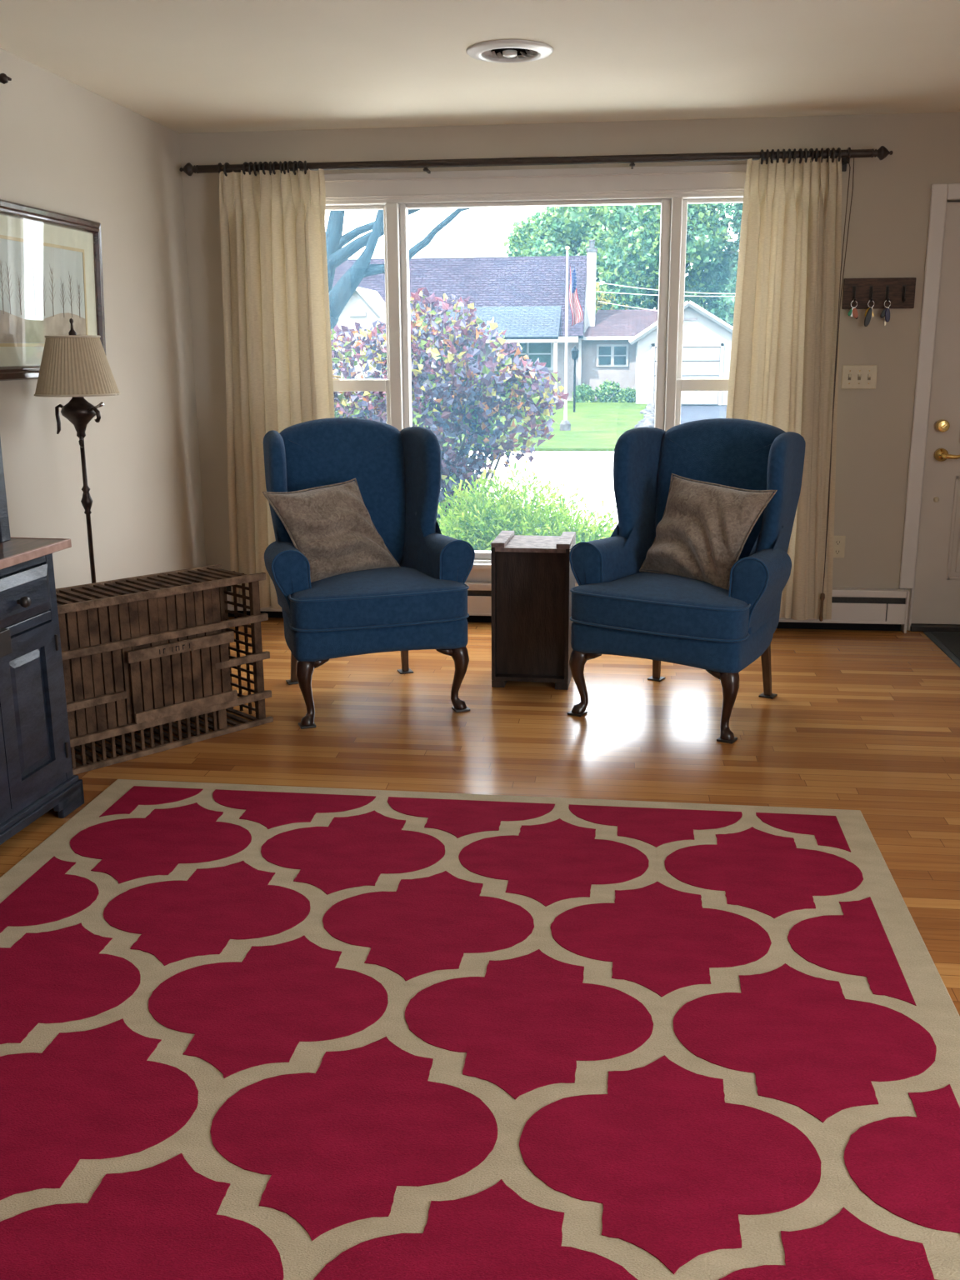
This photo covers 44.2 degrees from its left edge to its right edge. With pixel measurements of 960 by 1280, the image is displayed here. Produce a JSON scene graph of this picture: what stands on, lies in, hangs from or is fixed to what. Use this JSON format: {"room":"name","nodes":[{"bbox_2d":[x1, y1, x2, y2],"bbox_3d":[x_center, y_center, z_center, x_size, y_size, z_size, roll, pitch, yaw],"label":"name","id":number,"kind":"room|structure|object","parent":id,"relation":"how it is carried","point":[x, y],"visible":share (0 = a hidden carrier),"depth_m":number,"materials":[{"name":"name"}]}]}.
{"room":"living room","nodes":[
{"label":"living room","id":0,"kind":"room"},
{"bbox_2d":[0,48,206,588],"bbox_3d":[-1.986,-0.400,2.452,0.120,2.440,7.892,1,14,7],"label":"wall","id":1,"kind":"structure","parent":0,"point":[67,148],"depth_m":5.16,"materials":[{"name":"paint"}]},
{"bbox_2d":[0,72,11,84],"bbox_3d":[-1.669,-1.970,4.148,0.046,0.036,0.033,1,14,7],"label":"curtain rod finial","id":2,"kind":"object","parent":1,"relation":"attached to","point":[4,79],"visible":1,"depth_m":4.14,"materials":[{"name":"brown metal"}]},
{"bbox_2d":[0,199,105,380],"bbox_3d":[-1.656,-1.280,4.368,0.052,0.616,1.225,1,14,7],"label":"framed picture","id":3,"kind":"object","parent":1,"relation":"attached to","point":[51,262],"visible":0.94,"depth_m":4.44},
{"bbox_2d":[0,238,85,343],"bbox_3d":[-1.661,-1.282,4.378,0.017,0.356,0.885,1,14,7],"label":"print","id":4,"kind":"object","parent":3,"relation":"attached to","point":[42,282],"depth_m":4.44},
{"bbox_2d":[0,616,959,1015],"bbox_3d":[0.477,0.897,2.486,5.064,0.120,7.912,1,14,7],"label":"floor","id":5,"kind":"structure","parent":0,"point":[867,722],"depth_m":4.35,"materials":[{"name":"brown wood"}]},
{"bbox_2d":[0,437,84,844],"bbox_3d":[-1.566,-0.287,2.963,0.422,1.970,1.371,2,14,10],"label":"sideboard","id":6,"kind":"object","parent":5,"relation":"on","point":[37,777],"visible":1,"depth_m":3.49,"materials":[{"name":"blue paint"}]},
{"bbox_2d":[0,538,64,559],"bbox_3d":[-1.581,-0.143,3.000,0.390,0.020,1.365,2,14,10],"label":"countertop","id":7,"kind":"structure","parent":6,"relation":"on","point":[14,546],"depth_m":3.51,"materials":[{"name":"brown wood"}]},
{"bbox_2d":[34,318,120,583],"bbox_3d":[-1.491,-0.440,4.508,0.307,1.520,0.307,-13,18,-40],"label":"floor lamp","id":8,"kind":"object","parent":5,"relation":"on","point":[77,367],"visible":0.92,"depth_m":4.29,"materials":[{"name":"brown metal"}]},
{"bbox_2d":[55,564,273,774],"bbox_3d":[-1.259,0.097,4.273,1.008,0.589,0.304,-14,19,-43],"label":"crate","id":9,"kind":"object","parent":5,"relation":"on","point":[139,653],"visible":0.84,"depth_m":4.22,"materials":[{"name":"brown wood"}]},
{"bbox_2d":[263,417,474,729],"bbox_3d":[-0.479,-0.312,4.806,0.808,1.127,0.803,-5,15,-18],"label":"chair","id":10,"kind":"object","parent":5,"relation":"on","point":[422,603],"visible":0.95,"depth_m":4.67,"materials":[{"name":"blue fabric"}]},
{"bbox_2d":[261,478,400,582],"bbox_3d":[-0.576,-0.430,4.719,0.577,0.396,0.180,-11,18,-38],"label":"throw pillow","id":11,"kind":"object","parent":10,"relation":"on","point":[332,527],"visible":0.94,"depth_m":4.66,"materials":[{"name":"fabric"}]},
{"bbox_2d":[290,566,467,631],"bbox_3d":[-0.442,-0.182,4.725,0.694,0.179,0.558,-5,15,-18],"label":"seat cushion","id":12,"kind":"object","parent":10,"relation":"on","point":[393,598],"depth_m":4.50,"materials":[{"name":"blue fabric"}]},
{"bbox_2d":[0,779,959,1279],"bbox_3d":[-0.211,0.866,2.346,2.414,0.014,3.050,1,14,7],"label":"area rug","id":13,"kind":"object","parent":5,"relation":"on","point":[247,1032],"visible":1,"depth_m":2.42,"materials":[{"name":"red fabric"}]},
{"bbox_2d":[490,530,575,689],"bbox_3d":[0.234,-0.136,5.103,0.326,0.623,0.335,2,14,9],"label":"table","id":14,"kind":"object","parent":5,"relation":"on","point":[532,577],"visible":0.94,"depth_m":4.99,"materials":[{"name":"brown wood"}]},
{"bbox_2d":[567,418,805,744],"bbox_3d":[0.820,-0.279,4.645,0.808,1.127,0.803,8,16,31],"label":"chair","id":15,"kind":"object","parent":5,"relation":"on","point":[619,609],"visible":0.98,"depth_m":4.52,"materials":[{"name":"blue fabric"}]},
{"bbox_2d":[570,570,749,642],"bbox_3d":[0.759,-0.152,4.576,0.694,0.179,0.558,8,16,31],"label":"seat cushion","id":16,"kind":"object","parent":15,"relation":"on","point":[644,607],"depth_m":4.37,"materials":[{"name":"blue fabric"}]},
{"bbox_2d":[639,473,777,589],"bbox_3d":[0.852,-0.413,4.555,0.183,0.416,0.566,-12,18,-40],"label":"throw pillow","id":17,"kind":"object","parent":15,"relation":"on","point":[703,530],"visible":0.98,"depth_m":4.49,"materials":[{"name":"fabric"}]},
{"bbox_2d":[923,631,959,667],"bbox_3d":[2.701,0.087,5.422,1.060,0.009,0.980,1,14,7],"label":"door mat","id":18,"kind":"object","parent":5,"relation":"on","point":[948,642],"visible":1,"depth_m":5.72,"materials":[{"name":"grey fabric"}]},
{"bbox_2d":[0,0,959,133],"bbox_3d":[0.459,-1.618,1.825,5.824,0.200,8.602,1,14,7],"label":"ceiling","id":19,"kind":"structure","parent":0,"point":[182,66],"depth_m":4.34,"materials":[{"name":"paint"}]},
{"bbox_2d":[465,39,553,63],"bbox_3d":[0.106,-2.158,4.223,0.312,0.135,0.312,1,14,7],"label":"recessed light","id":20,"kind":"object","parent":19,"relation":"in","point":[487,51],"visible":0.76,"depth_m":4.22,"materials":[{"name":"plastic"}]},
{"bbox_2d":[179,111,959,629],"bbox_3d":[0.926,-1.279,5.922,5.064,2.440,0.140,1,14,7],"label":"wall","id":21,"kind":"structure","parent":0,"point":[888,229],"depth_m":5.71,"materials":[{"name":"paint"}]},
{"bbox_2d":[465,569,577,583],"bbox_3d":[0.263,-0.334,6.157,2.830,0.070,0.016,1,14,7],"label":"trim","id":22,"kind":"structure","parent":21,"relation":"attached to","point":[475,575],"depth_m":6.18,"materials":[{"name":"paint"}]},
{"bbox_2d":[324,164,746,569],"bbox_3d":[0.264,-1.327,5.962,2.830,1.950,0.175,1,14,7],"label":"window","id":23,"kind":"structure","parent":21,"relation":"in","point":[672,187],"depth_m":5.76,"materials":[{"name":"paint"}]},
{"bbox_2d":[179,145,893,175],"bbox_3d":[0.212,-2.250,5.615,3.365,0.091,0.150,1,14,7],"label":"curtain rod","id":24,"kind":"object","parent":21,"relation":"attached to","point":[882,152],"visible":0.91,"depth_m":5.55,"materials":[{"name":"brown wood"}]},
{"bbox_2d":[223,162,229,176],"bbox_3d":[-1.226,-2.281,5.737,0.012,0.070,0.070,4,15,16],"label":"curtain ring","id":25,"kind":"object","parent":24,"relation":"hanging from","point":[225,163],"visible":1,"depth_m":5.71,"materials":[{"name":"black metal"}]},
{"bbox_2d":[242,161,248,174],"bbox_3d":[-1.131,-2.279,5.726,0.012,0.070,0.070,4,16,19],"label":"curtain ring","id":26,"kind":"object","parent":24,"relation":"hanging from","point":[245,162],"visible":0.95,"depth_m":5.70,"materials":[{"name":"black metal"}]},
{"bbox_2d":[248,161,253,174],"bbox_3d":[-1.107,-2.278,5.723,0.012,0.070,0.070,2,15,10],"label":"curtain ring","id":27,"kind":"object","parent":24,"relation":"hanging from","point":[250,162],"visible":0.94,"depth_m":5.70,"materials":[{"name":"black metal"}]},
{"bbox_2d":[253,161,257,175],"bbox_3d":[-1.083,-2.277,5.720,0.012,0.069,0.069,1,14,6],"label":"curtain ring","id":28,"kind":"object","parent":24,"relation":"hanging from","point":[255,162],"visible":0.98,"depth_m":5.69,"materials":[{"name":"black metal"}]},
{"bbox_2d":[258,161,262,173],"bbox_3d":[-1.058,-2.277,5.717,0.012,0.069,0.069,2,14,8],"label":"curtain ring","id":29,"kind":"object","parent":24,"relation":"hanging from","point":[259,162],"visible":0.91,"depth_m":5.69,"materials":[{"name":"black metal"}]},
{"bbox_2d":[261,161,268,174],"bbox_3d":[-1.034,-2.276,5.714,0.012,0.069,0.069,4,15,18],"label":"curtain ring","id":30,"kind":"object","parent":24,"relation":"hanging from","point":[263,162],"visible":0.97,"depth_m":5.69,"materials":[{"name":"black metal"}]},
{"bbox_2d":[269,160,271,174],"bbox_3d":[-1.010,-2.276,5.712,0.012,0.070,0.070,-1,13,-2],"label":"curtain ring","id":31,"kind":"object","parent":24,"relation":"hanging from","point":[270,162],"visible":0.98,"depth_m":5.68,"materials":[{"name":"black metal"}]},
{"bbox_2d":[272,160,277,174],"bbox_3d":[-0.985,-2.275,5.709,0.012,0.069,0.069,3,14,14],"label":"curtain ring","id":32,"kind":"object","parent":24,"relation":"hanging from","point":[275,162],"visible":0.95,"depth_m":5.68,"materials":[{"name":"black metal"}]},
{"bbox_2d":[219,168,334,609],"bbox_3d":[-1.017,-1.216,5.962,0.603,2.162,0.121,1,14,7],"label":"curtain","id":33,"kind":"object","parent":24,"relation":"hanging from","point":[277,344],"visible":0.68,"depth_m":5.85,"materials":[{"name":"white fabric"}]},
{"bbox_2d":[279,160,281,173],"bbox_3d":[-0.961,-2.275,5.706,0.012,0.070,0.070,-2,16,-6],"label":"curtain ring","id":34,"kind":"object","parent":24,"relation":"hanging from","point":[280,162],"visible":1,"depth_m":5.67,"materials":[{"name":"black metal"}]},
{"bbox_2d":[282,160,287,174],"bbox_3d":[-0.937,-2.274,5.703,0.012,0.070,0.070,2,15,9],"label":"curtain ring","id":35,"kind":"object","parent":24,"relation":"hanging from","point":[284,162],"visible":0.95,"depth_m":5.67,"materials":[{"name":"black metal"}]},
{"bbox_2d":[286,160,292,173],"bbox_3d":[-0.912,-2.273,5.700,0.012,0.069,0.069,5,15,19],"label":"curtain ring","id":36,"kind":"object","parent":24,"relation":"hanging from","point":[288,162],"visible":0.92,"depth_m":5.67,"materials":[{"name":"black metal"}]},
{"bbox_2d":[292,160,297,174],"bbox_3d":[-0.888,-2.273,5.697,0.012,0.069,0.069,3,14,12],"label":"curtain ring","id":37,"kind":"object","parent":24,"relation":"hanging from","point":[294,162],"visible":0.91,"depth_m":5.67,"materials":[{"name":"black metal"}]},
{"bbox_2d":[296,160,303,172],"bbox_3d":[-0.864,-2.272,5.695,0.012,0.069,0.069,4,15,17],"label":"curtain ring","id":38,"kind":"object","parent":24,"relation":"hanging from","point":[298,162],"visible":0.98,"depth_m":5.67,"materials":[{"name":"black metal"}]},
{"bbox_2d":[304,160,306,174],"bbox_3d":[-0.839,-2.272,5.692,0.012,0.070,0.070,-1,14,-2],"label":"curtain ring","id":39,"kind":"object","parent":24,"relation":"hanging from","point":[305,162],"visible":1,"depth_m":5.67,"materials":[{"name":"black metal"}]},
{"bbox_2d":[760,149,764,164],"bbox_3d":[1.297,-2.222,5.444,0.012,0.070,0.070,1,14,4],"label":"curtain ring","id":40,"kind":"object","parent":24,"relation":"hanging from","point":[762,150],"visible":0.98,"depth_m":5.42,"materials":[{"name":"black metal"}]},
{"bbox_2d":[765,149,769,164],"bbox_3d":[1.321,-2.222,5.441,0.012,0.070,0.070,2,16,10],"label":"curtain ring","id":41,"kind":"object","parent":24,"relation":"hanging from","point":[767,150],"visible":1,"depth_m":5.41,"materials":[{"name":"black metal"}]},
{"bbox_2d":[770,149,774,163],"bbox_3d":[1.346,-2.221,5.438,0.012,0.070,0.070,4,15,19],"label":"curtain ring","id":42,"kind":"object","parent":24,"relation":"hanging from","point":[772,150],"visible":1,"depth_m":5.41,"materials":[{"name":"black metal"}]},
{"bbox_2d":[776,149,779,163],"bbox_3d":[1.370,-2.221,5.436,0.012,0.069,0.069,3,14,15],"label":"curtain ring","id":43,"kind":"object","parent":24,"relation":"hanging from","point":[777,150],"visible":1,"depth_m":5.41,"materials":[{"name":"black metal"}]},
{"bbox_2d":[725,156,841,619],"bbox_3d":[1.447,-1.159,5.675,0.598,2.162,0.123,2,14,8],"label":"curtain","id":44,"kind":"object","parent":24,"relation":"hanging from","point":[782,371],"visible":0.74,"depth_m":5.57,"materials":[{"name":"white fabric"}]},
{"bbox_2d":[782,149,785,162],"bbox_3d":[1.395,-2.220,5.433,0.012,0.070,0.070,2,14,9],"label":"curtain ring","id":45,"kind":"object","parent":24,"relation":"hanging from","point":[783,150],"visible":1,"depth_m":5.40,"materials":[{"name":"black metal"}]},
{"bbox_2d":[787,148,791,163],"bbox_3d":[1.419,-2.220,5.430,0.012,0.070,0.070,1,14,4],"label":"curtain ring","id":46,"kind":"object","parent":24,"relation":"hanging from","point":[789,149],"visible":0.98,"depth_m":5.40,"materials":[{"name":"black metal"}]},
{"bbox_2d":[793,148,795,162],"bbox_3d":[1.443,-2.219,5.427,0.012,0.070,0.070,3,14,12],"label":"curtain ring","id":47,"kind":"object","parent":24,"relation":"hanging from","point":[794,149],"visible":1,"depth_m":5.40,"materials":[{"name":"black metal"}]},
{"bbox_2d":[798,148,802,163],"bbox_3d":[1.468,-2.219,5.424,0.012,0.070,0.070,0,14,1],"label":"curtain ring","id":48,"kind":"object","parent":24,"relation":"hanging from","point":[800,149],"visible":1,"depth_m":5.40,"materials":[{"name":"black metal"}]},
{"bbox_2d":[804,148,807,162],"bbox_3d":[1.492,-2.218,5.421,0.012,0.070,0.070,1,14,5],"label":"curtain ring","id":49,"kind":"object","parent":24,"relation":"hanging from","point":[805,149],"visible":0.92,"depth_m":5.39,"materials":[{"name":"black metal"}]},
{"bbox_2d":[809,148,814,162],"bbox_3d":[1.516,-2.217,5.419,0.012,0.070,0.070,-1,14,-4],"label":"curtain ring","id":50,"kind":"object","parent":24,"relation":"hanging from","point":[810,149],"visible":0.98,"depth_m":5.39,"materials":[{"name":"black metal"}]},
{"bbox_2d":[815,148,818,161],"bbox_3d":[1.540,-2.217,5.416,0.012,0.070,0.070,3,14,12],"label":"curtain ring","id":51,"kind":"object","parent":24,"relation":"hanging from","point":[816,149],"visible":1,"depth_m":5.39,"materials":[{"name":"black metal"}]},
{"bbox_2d":[820,147,823,162],"bbox_3d":[1.565,-2.216,5.413,0.012,0.069,0.069,4,15,17],"label":"curtain ring","id":52,"kind":"object","parent":24,"relation":"hanging from","point":[822,148],"visible":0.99,"depth_m":5.38,"materials":[{"name":"black metal"}]},
{"bbox_2d":[824,147,830,162],"bbox_3d":[1.589,-2.216,5.410,0.012,0.070,0.070,0,13,-1],"label":"curtain ring","id":53,"kind":"object","parent":24,"relation":"hanging from","point":[827,148],"visible":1,"depth_m":5.38,"materials":[{"name":"black metal"}]},
{"bbox_2d":[831,147,834,162],"bbox_3d":[1.613,-2.215,5.407,0.012,0.069,0.069,1,14,7],"label":"curtain ring","id":54,"kind":"object","parent":24,"relation":"hanging from","point":[832,148],"visible":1,"depth_m":5.38,"materials":[{"name":"black metal"}]},
{"bbox_2d":[819,158,854,621],"bbox_3d":[1.690,-1.146,5.622,0.034,2.157,0.092,3,14,14],"label":"pull cord","id":55,"kind":"object","parent":24,"relation":"hanging from","point":[822,595],"visible":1,"depth_m":5.56,"materials":[{"name":"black fabric"}]},
{"bbox_2d":[836,147,840,161],"bbox_3d":[1.638,-2.215,5.405,0.012,0.069,0.069,0,14,2],"label":"curtain ring","id":56,"kind":"object","parent":24,"relation":"hanging from","point":[838,148],"visible":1,"depth_m":5.38,"materials":[{"name":"black metal"}]},
{"bbox_2d":[226,581,909,633],"bbox_3d":[0.347,-0.187,6.155,3.623,0.214,0.069,1,14,7],"label":"baseboard heater","id":57,"kind":"object","parent":21,"relation":"attached to","point":[872,609],"visible":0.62,"depth_m":5.96,"materials":[{"name":"paint"}]},
{"bbox_2d":[833,535,845,557],"bbox_3d":[1.797,-0.469,5.940,0.072,0.112,0.009,1,14,7],"label":"wall outlet","id":58,"kind":"object","parent":21,"relation":"attached to","point":[839,541],"visible":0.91,"depth_m":5.94,"materials":[{"name":"beige plastic"}]},
{"bbox_2d":[834,548,840,554],"bbox_3d":[1.797,-0.445,5.944,0.034,0.034,0.003,1,14,7],"label":"receptacle","id":59,"kind":"object","parent":58,"relation":"attached to","point":[837,551],"depth_m":5.94,"materials":[{"name":"beige plastic"}]},
{"bbox_2d":[835,539,841,544],"bbox_3d":[1.797,-0.491,5.933,0.034,0.034,0.003,1,14,7],"label":"receptacle","id":60,"kind":"object","parent":58,"relation":"attached to","point":[837,542],"depth_m":5.93,"materials":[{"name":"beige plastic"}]},
{"bbox_2d":[840,365,877,389],"bbox_3d":[1.839,-1.274,5.730,0.164,0.114,0.018,1,14,7],"label":"light switch","id":61,"kind":"object","parent":21,"relation":"attached to","point":[853,377],"visible":1,"depth_m":5.73,"materials":[{"name":"beige plastic"}]},
{"bbox_2d":[841,277,916,309],"bbox_3d":[1.897,-1.645,5.610,0.330,0.140,0.058,1,14,7],"label":"key rack","id":62,"kind":"object","parent":21,"relation":"attached to","point":[900,292],"visible":1,"depth_m":5.62,"materials":[{"name":"brown wood"}]},
{"bbox_2d":[847,300,858,319],"bbox_3d":[1.779,-1.572,5.628,0.050,0.087,0.021,1,14,7],"label":"bunch","id":63,"kind":"object","parent":62,"relation":"hanging from","point":[853,311],"visible":1,"depth_m":5.62,"materials":[{"name":"metal"}]},
{"bbox_2d":[864,300,874,326],"bbox_3d":[1.851,-1.552,5.619,0.047,0.122,0.024,1,14,7],"label":"bunch","id":64,"kind":"object","parent":62,"relation":"hanging from","point":[868,313],"visible":1,"depth_m":5.61,"materials":[{"name":"metal"}]},
{"bbox_2d":[880,300,890,325],"bbox_3d":[1.926,-1.553,5.611,0.047,0.117,0.019,1,14,7],"label":"bunch","id":65,"kind":"object","parent":62,"relation":"hanging from","point":[886,312],"visible":1,"depth_m":5.61,"materials":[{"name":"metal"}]},
{"bbox_2d":[899,183,959,630],"bbox_3d":[2.634,-1.081,5.727,1.056,2.131,0.110,1,14,7],"label":"trim","id":66,"kind":"structure","parent":21,"relation":"attached to","point":[941,192],"depth_m":5.69,"materials":[{"name":"paint"}]},
{"bbox_2d":[910,201,959,631],"bbox_3d":[2.634,-1.042,5.730,0.916,2.053,0.204,1,14,7],"label":"door","id":67,"kind":"structure","parent":21,"relation":"in","point":[936,606],"depth_m":5.82,"materials":[{"name":"paint"}]},
{"label":"outside","id":68,"kind":"structure","parent":0,"visible":0},
{"bbox_3d":[0.815,0.443,7.120,180.000,0.320,1.500,1,14,7],"label":"ground","id":69,"kind":"structure","parent":68,"visible":0},
{"bbox_2d":[436,459,617,550],"bbox_3d":[0.304,-0.427,7.271,1.911,1.357,1.086,1,14,7],"label":"bush","id":70,"kind":"object","parent":69,"relation":"on","point":[479,527],"visible":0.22,"depth_m":7.12,"materials":[{"name":"green plant"}]},
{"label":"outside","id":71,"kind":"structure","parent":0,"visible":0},
{"bbox_3d":[9.685,-17.713,80.021,180.000,0.280,75.000,1,14,7],"label":"ground","id":72,"kind":"structure","parent":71,"visible":0},
{"bbox_2d":[502,205,619,287],"bbox_3d":[4.747,-16.977,57.594,6.541,9.148,6.531,-10,17,-35],"label":"leafy tree","id":73,"kind":"object","parent":72,"relation":"on","point":[572,227],"visible":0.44,"depth_m":55.65,"materials":[{"name":"green plant"}]},
{"bbox_2d":[595,280,630,314],"bbox_3d":[5.567,-13.879,53.951,3.120,4.881,3.057,1,14,7],"label":"leafy tree","id":74,"kind":"object","parent":72,"relation":"on","point":[602,297],"visible":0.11,"depth_m":52.98,"materials":[{"name":"green plant"}]},
{"bbox_2d":[597,203,731,309],"bbox_3d":[8.325,-16.402,54.003,6.157,9.729,5.434,1,14,7],"label":"leafy tree","id":75,"kind":"object","parent":72,"relation":"on","point":[635,263],"visible":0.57,"depth_m":52.41,"materials":[{"name":"green plant"}]},
{"bbox_2d":[694,202,743,325],"bbox_3d":[13.316,-16.186,52.937,7.088,9.772,6.209,-5,15,-20],"label":"leafy tree","id":76,"kind":"object","parent":72,"relation":"on","point":[722,279],"visible":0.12,"depth_m":52.52,"materials":[{"name":"green plant"}]},
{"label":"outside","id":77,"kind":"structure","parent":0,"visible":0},
{"bbox_2d":[335,400,648,451],"bbox_3d":[-25.217,-6.782,36.714,61.150,0.350,21.100,1,14,7],"label":"lawn","id":78,"kind":"structure","parent":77,"point":[597,426],"depth_m":29.81,"materials":[{"name":"green plant"}]},
{"bbox_2d":[332,239,658,403],"bbox_3d":[-1.861,-12.062,44.957,18.400,5.760,8.000,1,14,7],"label":"house","id":79,"kind":"structure","parent":78,"relation":"on","point":[525,297],"depth_m":43.35,"materials":[{"name":"paint"}]},
{"bbox_2d":[348,311,365,316],"bbox_3d":[-4.298,-11.423,41.428,0.600,0.150,0.080,1,14,7],"label":"gable vent","id":80,"kind":"object","parent":79,"relation":"attached to","point":[350,313],"depth_m":41.39,"materials":[{"name":"paint"}]},
{"bbox_2d":[595,290,734,296],"bbox_3d":[8.758,-11.632,39.360,12.662,0.411,0.020,12,19,42],"label":"overhead wire","id":81,"kind":"object","parent":79,"relation":"attached to","point":[596,291],"visible":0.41,"depth_m":40.79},
{"bbox_2d":[595,281,734,294],"bbox_3d":[8.757,-11.835,39.310,12.663,0.693,0.020,12,19,42],"label":"overhead wire","id":82,"kind":"object","parent":79,"relation":"attached to","point":[596,282],"visible":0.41,"depth_m":41.67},
{"bbox_2d":[560,246,570,430],"bbox_3d":[2.022,-7.002,27.689,0.260,4.230,0.260,1,14,7],"label":"flagpole","id":83,"kind":"object","parent":78,"relation":"on","point":[565,425],"visible":0.91,"depth_m":27.76,"materials":[{"name":"white metal"}]},
{"bbox_2d":[569,266,583,325],"bbox_3d":[2.230,-7.980,27.416,0.332,1.342,0.146,1,14,7],"label":"flag","id":84,"kind":"object","parent":83,"relation":"hanging from","point":[577,312],"visible":1,"depth_m":27.43,"materials":[{"name":"multicoloured fabric"}]},
{"bbox_2d":[570,345,579,412],"bbox_3d":[2.857,-7.849,35.678,0.260,2.010,0.225,1,14,7],"label":"lamp post","id":85,"kind":"object","parent":78,"relation":"on","point":[574,351],"visible":0.9,"depth_m":35.59,"materials":[{"name":"black metal"}]},
{"bbox_2d":[570,382,597,402],"bbox_3d":[3.695,-8.712,42.188,0.919,0.953,0.780,5,15,21],"label":"shrub","id":86,"kind":"object","parent":78,"relation":"on","point":[584,393],"visible":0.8,"depth_m":42.00,"materials":[{"name":"green plant"}]},
{"bbox_2d":[595,379,622,402],"bbox_3d":[4.614,-8.796,42.185,1.044,1.046,0.846,1,14,7],"label":"shrub","id":87,"kind":"object","parent":78,"relation":"on","point":[607,388],"visible":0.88,"depth_m":42.00,"materials":[{"name":"green plant"}]},
{"bbox_2d":[617,386,635,402],"bbox_3d":[5.280,-8.581,41.818,0.818,0.774,0.685,1,14,7],"label":"shrub","id":88,"kind":"object","parent":78,"relation":"on","point":[627,395],"visible":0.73,"depth_m":41.69,"materials":[{"name":"green plant"}]},
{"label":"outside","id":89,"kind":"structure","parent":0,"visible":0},
{"bbox_2d":[458,450,618,535],"bbox_3d":[1.829,-1.625,15.458,180.000,0.300,15.800,1,14,7],"label":"street","id":90,"kind":"structure","parent":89,"point":[592,472],"depth_m":18.99,"materials":[{"name":"grey asphalt"}]},
{"bbox_2d":[325,208,471,342],"bbox_3d":[-0.966,-3.790,11.125,5.014,6.068,3.591,1,14,7],"label":"tree","id":91,"kind":"object","parent":90,"relation":"on","point":[340,294],"visible":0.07,"depth_m":10.70,"materials":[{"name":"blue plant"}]},
{"bbox_2d":[330,286,569,536],"bbox_3d":[-0.453,-1.080,7.763,2.096,2.385,1.106,1,14,7],"label":"shrub","id":92,"kind":"object","parent":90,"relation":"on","point":[476,385],"visible":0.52,"depth_m":7.53,"materials":[{"name":"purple plant"}]},
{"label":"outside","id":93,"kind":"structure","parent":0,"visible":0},
{"bbox_2d":[680,405,726,424],"bbox_3d":[4.519,-6.097,33.422,9.000,0.280,21.600,1,14,7],"label":"driveway","id":94,"kind":"structure","parent":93,"point":[688,412],"depth_m":36.72,"materials":[{"name":"concrete"}]},
{"bbox_2d":[634,423,644,428],"bbox_3d":[3.920,-5.204,28.884,0.291,0.191,0.317,-12,18,-40],"label":"edging stone","id":95,"kind":"object","parent":94,"relation":"on","point":[638,424],"visible":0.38,"depth_m":28.80,"materials":[{"name":"grey stone"}]},
{"bbox_2d":[640,409,651,413],"bbox_3d":[4.902,-6.718,34.952,0.340,0.205,0.312,-10,17,-34],"label":"edging stone","id":96,"kind":"object","parent":94,"relation":"on","point":[645,410],"visible":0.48,"depth_m":34.86,"materials":[{"name":"grey stone"}]},
{"bbox_2d":[645,422,654,427],"bbox_3d":[4.200,-5.282,29.207,0.266,0.170,0.270,9,17,34],"label":"edging stone","id":97,"kind":"object","parent":94,"relation":"on","point":[650,424],"visible":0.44,"depth_m":29.11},
{"bbox_2d":[645,418,654,424],"bbox_3d":[4.411,-5.644,30.661,0.282,0.177,0.278,-1,14,-3],"label":"edging stone","id":98,"kind":"object","parent":94,"relation":"on","point":[652,421],"visible":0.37,"depth_m":30.56,"materials":[{"name":"grey stone"}]},
{"bbox_2d":[628,300,732,404],"bbox_3d":[7.416,-10.395,42.806,4.096,3.460,5.970,1,14,7],"label":"garage","id":99,"kind":"structure","parent":94,"relation":"on","point":[707,340],"depth_m":40.25,"materials":[{"name":"white"}]},
{"bbox_2d":[597,300,658,310],"bbox_3d":[6.507,-12.409,44.110,4.462,0.471,0.020,-3,14,-12],"label":"overhead wire","id":100,"kind":"object","parent":99,"relation":"attached to","point":[597,301],"visible":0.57,"depth_m":43.89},
{"bbox_2d":[683,317,697,319],"bbox_3d":[7.053,-10.859,40.000,0.600,0.080,0.040,1,14,7],"label":"gable vent","id":101,"kind":"object","parent":99,"relation":"attached to","point":[684,318],"depth_m":39.97,"materials":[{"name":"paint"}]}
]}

